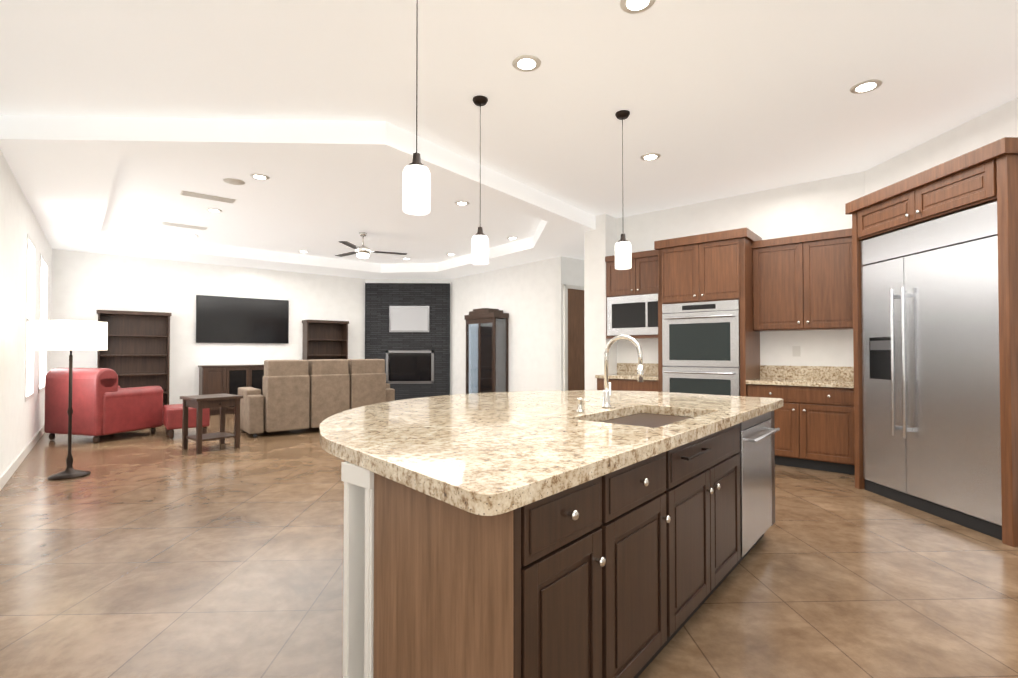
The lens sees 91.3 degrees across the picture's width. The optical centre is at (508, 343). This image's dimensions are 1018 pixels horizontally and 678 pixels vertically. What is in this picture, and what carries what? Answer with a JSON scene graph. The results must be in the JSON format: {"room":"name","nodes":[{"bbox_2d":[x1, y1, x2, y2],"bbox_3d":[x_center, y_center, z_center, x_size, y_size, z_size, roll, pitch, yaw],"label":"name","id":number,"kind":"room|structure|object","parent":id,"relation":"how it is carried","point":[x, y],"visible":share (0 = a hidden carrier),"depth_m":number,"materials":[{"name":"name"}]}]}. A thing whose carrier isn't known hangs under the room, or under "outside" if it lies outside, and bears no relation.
{"room":"living room and kitchen","nodes":[
{"label":"living room and kitchen","id":0,"kind":"room"},
{"bbox_2d":[0,149,51,475],"bbox_3d":[-5.019,-0.286,4.925,0.150,3.200,9.118,1,-1,-39],"label":"wall","id":1,"kind":"structure","parent":0,"point":[22,421],"depth_m":5.18,"materials":[{"name":"paint"}]},
{"bbox_2d":[0,425,44,490],"bbox_3d":[-4.955,1.260,4.953,0.015,0.110,9.118,1,-1,-39],"label":"baseboard","id":2,"kind":"structure","parent":1,"relation":"attached to","point":[8,473],"depth_m":5.39,"materials":[{"name":"white wood"}]},
{"bbox_2d":[25,234,35,401],"bbox_3d":[-5.956,-0.303,6.117,0.120,1.970,0.850,1,-1,-39],"label":"window","id":3,"kind":"structure","parent":1,"relation":"in","point":[30,317],"depth_m":6.42,"materials":[{"name":"white glass"}]},
{"bbox_2d":[38,253,47,392],"bbox_3d":[-6.978,-0.284,7.380,0.120,1.970,1.100,1,-1,-39],"label":"window","id":4,"kind":"structure","parent":1,"relation":"in","point":[42,366],"depth_m":7.78,"materials":[{"name":"white glass"}]},
{"bbox_2d":[50,249,364,404],"bbox_3d":[-5.702,-0.203,10.332,5.600,3.200,0.150,1,-1,-39],"label":"wall","id":5,"kind":"structure","parent":0,"point":[86,286],"depth_m":9.76,"materials":[{"name":"paint"}]},
{"bbox_2d":[196,295,288,343],"bbox_3d":[-5.497,-0.483,10.353,1.720,0.940,0.057,1,-1,-39],"label":"screen","id":6,"kind":"object","parent":5,"relation":"attached to","point":[220,319],"visible":1,"depth_m":10.29,"materials":[{"name":"black glass"}]},
{"bbox_2d":[0,115,594,278],"bbox_3d":[-2.399,-1.714,10.309,17.500,0.220,12.228,0,-1,-2],"label":"ceiling","id":7,"kind":"structure","parent":0,"point":[64,169],"depth_m":4.88,"materials":[{"name":"paint"}]},
{"bbox_2d":[365,279,450,400],"bbox_3d":[-2.445,-0.177,12.087,2.468,3.200,0.265,0,-1,-2],"label":"wall","id":8,"kind":"structure","parent":0,"point":[417,364],"depth_m":11.98,"materials":[{"name":"tile"}]},
{"bbox_2d":[389,306,428,331],"bbox_3d":[-2.392,-0.594,11.960,0.950,0.630,0.028,0,-1,-2],"label":"framed picture","id":9,"kind":"object","parent":8,"relation":"attached to","point":[408,318],"visible":0.96,"depth_m":11.95,"materials":[{"name":"white paper"}]},
{"bbox_2d":[0,414,1017,677],"bbox_3d":[-2.516,1.396,6.369,19.000,0.120,21.000,0,-1,-2],"label":"floor","id":10,"kind":"structure","parent":0,"point":[146,554],"depth_m":2.72,"materials":[{"name":"tile"}]},
{"bbox_2d":[32,320,107,479],"bbox_3d":[-4.368,0.544,4.957,0.400,1.540,0.400,0,-1,11],"label":"floor lamp","id":11,"kind":"object","parent":10,"relation":"on","point":[70,335],"visible":1,"depth_m":4.85,"materials":[{"name":"white fabric"}]},
{"bbox_2d":[44,368,162,442],"bbox_3d":[-5.855,0.845,7.253,1.050,1.010,0.980,0,-1,16],"label":"armchair","id":12,"kind":"object","parent":10,"relation":"on","point":[104,402],"visible":1,"depth_m":6.84,"materials":[{"name":"leather"}]},
{"bbox_2d":[96,310,171,405],"bbox_3d":[-6.831,0.397,9.079,1.080,1.960,0.340,1,-1,-39],"label":"bookcase","id":13,"kind":"object","parent":10,"relation":"on","point":[136,353],"visible":0.52,"depth_m":9.22,"materials":[{"name":"brown wood"}]},
{"bbox_2d":[163,404,209,438],"bbox_3d":[-4.771,1.131,7.356,0.520,0.440,0.660,1,-1,-39],"label":"ottoman","id":14,"kind":"object","parent":10,"relation":"on","point":[172,416],"visible":0.71,"depth_m":7.11,"materials":[{"name":"leather"}]},
{"bbox_2d":[180,393,242,453],"bbox_3d":[-3.796,1.001,6.351,0.540,0.670,0.540,-1,-1,38],"label":"side table","id":15,"kind":"object","parent":10,"relation":"on","point":[199,403],"visible":1,"depth_m":6.28,"materials":[{"name":"brown wood"}]},
{"bbox_2d":[198,364,263,415],"bbox_3d":[-5.354,0.914,10.156,1.640,0.960,0.510,1,-1,-39],"label":"media console","id":16,"kind":"object","parent":10,"relation":"on","point":[222,379],"visible":0.42,"depth_m":9.77,"materials":[{"name":"brown wood"}]},
{"bbox_2d":[238,359,394,437],"bbox_3d":[-3.058,0.808,8.104,2.260,1.110,0.950,1,-1,-39],"label":"recliner sofa","id":17,"kind":"object","parent":10,"relation":"on","point":[300,394],"visible":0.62,"depth_m":7.55,"materials":[{"name":"fabric"}]},
{"bbox_2d":[302,320,348,359],"bbox_3d":[-4.144,0.446,11.251,0.950,1.930,0.340,1,-1,-39],"label":"bookcase","id":18,"kind":"object","parent":10,"relation":"on","point":[325,339],"visible":0.4,"depth_m":11.36,"materials":[{"name":"brown wood"}]},
{"bbox_2d":[464,308,508,393],"bbox_3d":[-0.488,0.331,10.619,0.400,2.140,1.060,1,-1,-39],"label":"curio cabinet","id":19,"kind":"object","parent":10,"relation":"on","point":[492,353],"visible":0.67,"depth_m":10.52,"materials":[{"name":"brown wood"}]},
{"bbox_2d":[341,406,782,677],"bbox_3d":[0.283,0.848,2.759,1.696,0.866,2.754,-1,-1,40],"label":"kitchen island","id":20,"kind":"object","parent":10,"relation":"on","point":[533,534],"depth_m":1.55,"materials":[{"name":"brown wood"}]},
{"bbox_2d":[319,390,783,521],"bbox_3d":[0.168,0.423,2.901,1.985,0.110,3.014,-1,-1,40],"label":"island countertop","id":21,"kind":"structure","parent":20,"relation":"on","point":[479,454],"depth_m":1.87,"materials":[{"name":"beige stone"}]},
{"bbox_2d":[576,398,589,412],"bbox_3d":[0.390,0.323,2.622,0.075,0.078,0.040,-1,-1,40],"label":"soap dispenser","id":22,"kind":"object","parent":21,"relation":"on","point":[580,410],"visible":1,"depth_m":2.62,"materials":[{"name":"silver metal"}]},
{"bbox_2d":[601,335,643,407],"bbox_3d":[0.650,0.157,2.823,0.255,0.417,0.095,-1,-1,40],"label":"faucet","id":23,"kind":"object","parent":21,"relation":"on","point":[607,386],"visible":1,"depth_m":2.84,"materials":[{"name":"silver metal"}]},
{"bbox_2d":[597,380,662,391],"bbox_3d":[1.734,0.905,6.760,0.900,0.875,0.619,-1,-1,40],"label":"base cabinet","id":24,"kind":"object","parent":10,"relation":"on","point":[616,385],"depth_m":6.46,"materials":[{"name":"brown wood"}]},
{"bbox_2d":[595,372,662,379],"bbox_3d":[1.726,0.447,6.757,0.900,0.040,0.645,-1,-1,40],"label":"countertop","id":25,"kind":"structure","parent":24,"relation":"on","point":[620,375],"depth_m":6.61,"materials":[{"name":"beige stone"}]},
{"bbox_2d":[743,384,854,474],"bbox_3d":[3.257,0.885,5.481,1.038,0.875,0.620,-1,-1,40],"label":"base cabinet","id":26,"kind":"object","parent":10,"relation":"on","point":[816,425],"depth_m":5.17,"materials":[{"name":"brown wood"}]},
{"bbox_2d":[747,376,853,387],"bbox_3d":[3.249,0.428,5.479,1.038,0.040,0.645,-1,-1,40],"label":"countertop","id":27,"kind":"structure","parent":26,"relation":"on","point":[762,379],"depth_m":5.27,"materials":[{"name":"beige stone"}]},
{"bbox_2d":[845,137,1017,546],"bbox_3d":[3.522,-0.002,3.871,0.795,2.600,1.430,0,-1,-2],"label":"surround","id":28,"kind":"object","parent":10,"relation":"on","point":[985,174],"visible":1,"depth_m":3.35,"materials":[{"name":"brown wood"}]},
{"bbox_2d":[861,201,1001,539],"bbox_3d":[3.518,0.180,3.873,0.782,2.235,1.240,0,-1,-2],"label":"refrigerator","id":29,"kind":"object","parent":10,"relation":"on","point":[930,371],"visible":0.92,"depth_m":3.73,"materials":[{"name":"silver metal"}]},
{"bbox_2d":[451,256,566,394],"bbox_3d":[-0.167,-0.198,10.687,0.150,3.200,3.770,1,-1,-39],"label":"wall","id":30,"kind":"structure","parent":0,"point":[523,296],"depth_m":10.08,"materials":[{"name":"paint"}]},
{"bbox_2d":[0,0,1017,263],"bbox_3d":[-2.516,-1.923,6.420,19.000,0.120,21.000,0,-1,-2],"label":"ceiling","id":31,"kind":"structure","parent":0,"point":[720,98],"depth_m":3.76,"materials":[{"name":"paint"}]},
{"bbox_2d":[161,221,207,229],"bbox_3d":[-5.064,-1.836,7.782,0.600,0.011,0.220,1,-1,-39],"label":"ceiling vent","id":32,"kind":"object","parent":31,"relation":"in","point":[184,226],"visible":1,"depth_m":7.77,"materials":[{"name":"white metal"}]},
{"bbox_2d":[180,190,236,203],"bbox_3d":[-3.813,-1.858,6.324,0.600,0.011,0.220,1,-1,-39],"label":"ceiling vent","id":33,"kind":"object","parent":31,"relation":"in","point":[206,196],"visible":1,"depth_m":6.31,"materials":[{"name":"white metal"}]},
{"bbox_2d":[206,208,221,212],"bbox_3d":[-4.094,-1.851,6.915,0.200,0.008,0.200,0,-1,-2],"label":"recessed light","id":34,"kind":"object","parent":31,"relation":"in","point":[213,210],"visible":0.96,"depth_m":6.90,"materials":[{"name":"white"}]},
{"bbox_2d":[223,178,244,184],"bbox_3d":[-3.173,-1.869,5.746,0.230,0.007,0.230,0,-1,-2],"label":"ceiling speaker","id":35,"kind":"object","parent":31,"relation":"attached to","point":[232,181],"visible":0.92,"depth_m":5.72,"materials":[{"name":"white"}]},
{"bbox_2d":[250,174,268,179],"bbox_3d":[-2.797,-1.871,5.589,0.200,0.008,0.200,0,-1,-2],"label":"recessed light","id":36,"kind":"object","parent":31,"relation":"in","point":[260,176],"visible":0.96,"depth_m":5.56,"materials":[{"name":"white"}]},
{"bbox_2d":[335,232,406,257],"bbox_3d":[-2.362,-1.627,8.148,1.292,0.419,1.233,0,-1,-2],"label":"ceiling fan","id":37,"kind":"object","parent":31,"relation":"hanging from","point":[362,251],"visible":1,"depth_m":8.20,"materials":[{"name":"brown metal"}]},
{"bbox_2d":[403,0,429,215],"bbox_3d":[-0.450,-1.282,2.432,0.134,1.283,0.134,0,-1,-2],"label":"pendant light","id":38,"kind":"object","parent":31,"relation":"hanging from","point":[416,186],"visible":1,"depth_m":2.38,"materials":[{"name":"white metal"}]},
{"bbox_2d":[455,201,469,205],"bbox_3d":[-0.620,-1.856,6.584,0.200,0.008,0.200,0,-1,-2],"label":"recessed light","id":39,"kind":"object","parent":31,"relation":"in","point":[462,203],"visible":0.96,"depth_m":6.57,"materials":[{"name":"white"}]},
{"bbox_2d":[471,95,488,264],"bbox_3d":[-0.224,-1.260,3.862,0.134,1.283,0.134,0,-1,-2],"label":"pendant light","id":40,"kind":"object","parent":31,"relation":"hanging from","point":[479,247],"visible":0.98,"depth_m":3.82,"materials":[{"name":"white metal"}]},
{"bbox_2d":[512,55,540,71],"bbox_3d":[0.120,-1.905,3.388,0.200,0.008,0.200,0,-1,-2],"label":"recessed light","id":41,"kind":"object","parent":31,"relation":"in","point":[525,63],"visible":1,"depth_m":3.38,"materials":[{"name":"white"}]},
{"bbox_2d":[615,110,631,269],"bbox_3d":[0.936,-1.256,4.091,0.134,1.283,0.134,0,-1,-2],"label":"pendant light","id":42,"kind":"object","parent":31,"relation":"hanging from","point":[623,254],"visible":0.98,"depth_m":4.04,"materials":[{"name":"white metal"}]},
{"bbox_2d":[620,0,655,13],"bbox_3d":[0.721,-1.914,2.788,0.200,0.008,0.200,0,-1,-2],"label":"recessed light","id":43,"kind":"object","parent":31,"relation":"in","point":[633,6],"visible":1,"depth_m":2.81,"materials":[{"name":"white"}]},
{"bbox_2d":[640,153,660,160],"bbox_3d":[1.425,-1.880,5.013,0.200,0.008,0.200,0,-1,-2],"label":"recessed light","id":44,"kind":"object","parent":31,"relation":"in","point":[649,156],"visible":0.96,"depth_m":4.99,"materials":[{"name":"white"}]},
{"bbox_2d":[850,79,882,93],"bbox_3d":[2.641,-1.900,3.684,0.200,0.008,0.200,0,-1,-2],"label":"recessed light","id":45,"kind":"object","parent":31,"relation":"in","point":[866,86],"visible":1,"depth_m":3.67,"materials":[{"name":"white"}]},
{"bbox_2d":[555,256,583,389],"bbox_3d":[2.545,-0.200,10.553,4.200,3.200,0.150,1,-1,-39],"label":"wall","id":46,"kind":"structure","parent":0,"point":[575,271],"depth_m":9.30,"materials":[{"name":"paint"}]},
{"bbox_2d":[563,284,584,389],"bbox_3d":[1.416,0.146,9.480,1.040,2.470,0.060,1,-1,-39],"label":"hall door","id":47,"kind":"structure","parent":46,"relation":"in","point":[573,344],"depth_m":9.29,"materials":[{"name":"brown wood"}]},
{"bbox_2d":[584,214,616,389],"bbox_3d":[1.344,-0.250,7.301,0.350,3.200,0.330,-1,-1,40],"label":"wall","id":48,"kind":"structure","parent":0,"point":[600,241],"depth_m":7.18,"materials":[{"name":"paint"}]},
{"bbox_2d":[605,248,658,299],"bbox_3d":[1.827,-0.947,6.899,0.900,0.577,0.330,-1,-1,40],"label":"upper cabinet","id":49,"kind":"object","parent":0,"relation":"attached to","point":[643,277],"depth_m":6.77,"materials":[{"name":"brown wood"}]},
{"bbox_2d":[607,294,657,335],"bbox_3d":[1.810,-0.386,6.871,0.852,0.540,0.323,-1,-1,40],"label":"microwave","id":50,"kind":"object","parent":49,"relation":"in","point":[633,315],"visible":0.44,"depth_m":6.77,"materials":[{"name":"silver metal"}]},
{"bbox_2d":[655,240,706,307],"bbox_3d":[2.296,-0.857,6.302,0.559,0.736,0.641,-1,-1,40],"label":"upper cabinet","id":51,"kind":"object","parent":0,"relation":"attached to","point":[682,278],"depth_m":6.05,"materials":[{"name":"brown wood"}]},
{"bbox_2d":[662,300,739,395],"bbox_3d":[2.423,0.222,6.098,0.892,1.420,0.683,-1,-1,40],"label":"double oven","id":52,"kind":"object","parent":51,"relation":"in","point":[700,347],"visible":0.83,"depth_m":5.86,"materials":[{"name":"silver metal"}]},
{"bbox_2d":[703,232,754,303],"bbox_3d":[2.630,-0.861,6.021,0.559,0.736,0.641,-1,-1,40],"label":"upper cabinet","id":53,"kind":"object","parent":0,"relation":"attached to","point":[726,259],"depth_m":5.72,"materials":[{"name":"brown wood"}]},
{"bbox_2d":[616,171,864,366],"bbox_3d":[2.643,-0.262,6.524,3.338,3.200,0.150,-1,-1,40],"label":"wall","id":54,"kind":"structure","parent":0,"point":[816,206],"depth_m":5.96,"materials":[{"name":"paint"}]},
{"bbox_2d":[617,364,853,379],"bbox_3d":[2.715,0.343,6.336,2.958,0.155,0.021,-1,-1,40],"label":"backsplash","id":55,"kind":"structure","parent":54,"relation":"attached to","point":[773,372],"depth_m":5.81,"materials":[{"name":"beige stone"}]},
{"bbox_2d":[751,228,852,331],"bbox_3d":[3.350,-0.666,5.616,1.038,1.020,0.331,-1,-1,40],"label":"upper cabinet","id":56,"kind":"object","parent":54,"relation":"attached to","point":[799,283],"depth_m":5.49,"materials":[{"name":"brown wood"}]},
{"bbox_2d":[865,97,1017,194],"bbox_3d":[4.088,-0.341,1.309,0.150,3.200,8.380,0,-1,-2],"label":"wall","id":57,"kind":"structure","parent":0,"point":[993,125],"depth_m":4.42,"materials":[{"name":"paint"}]}
]}

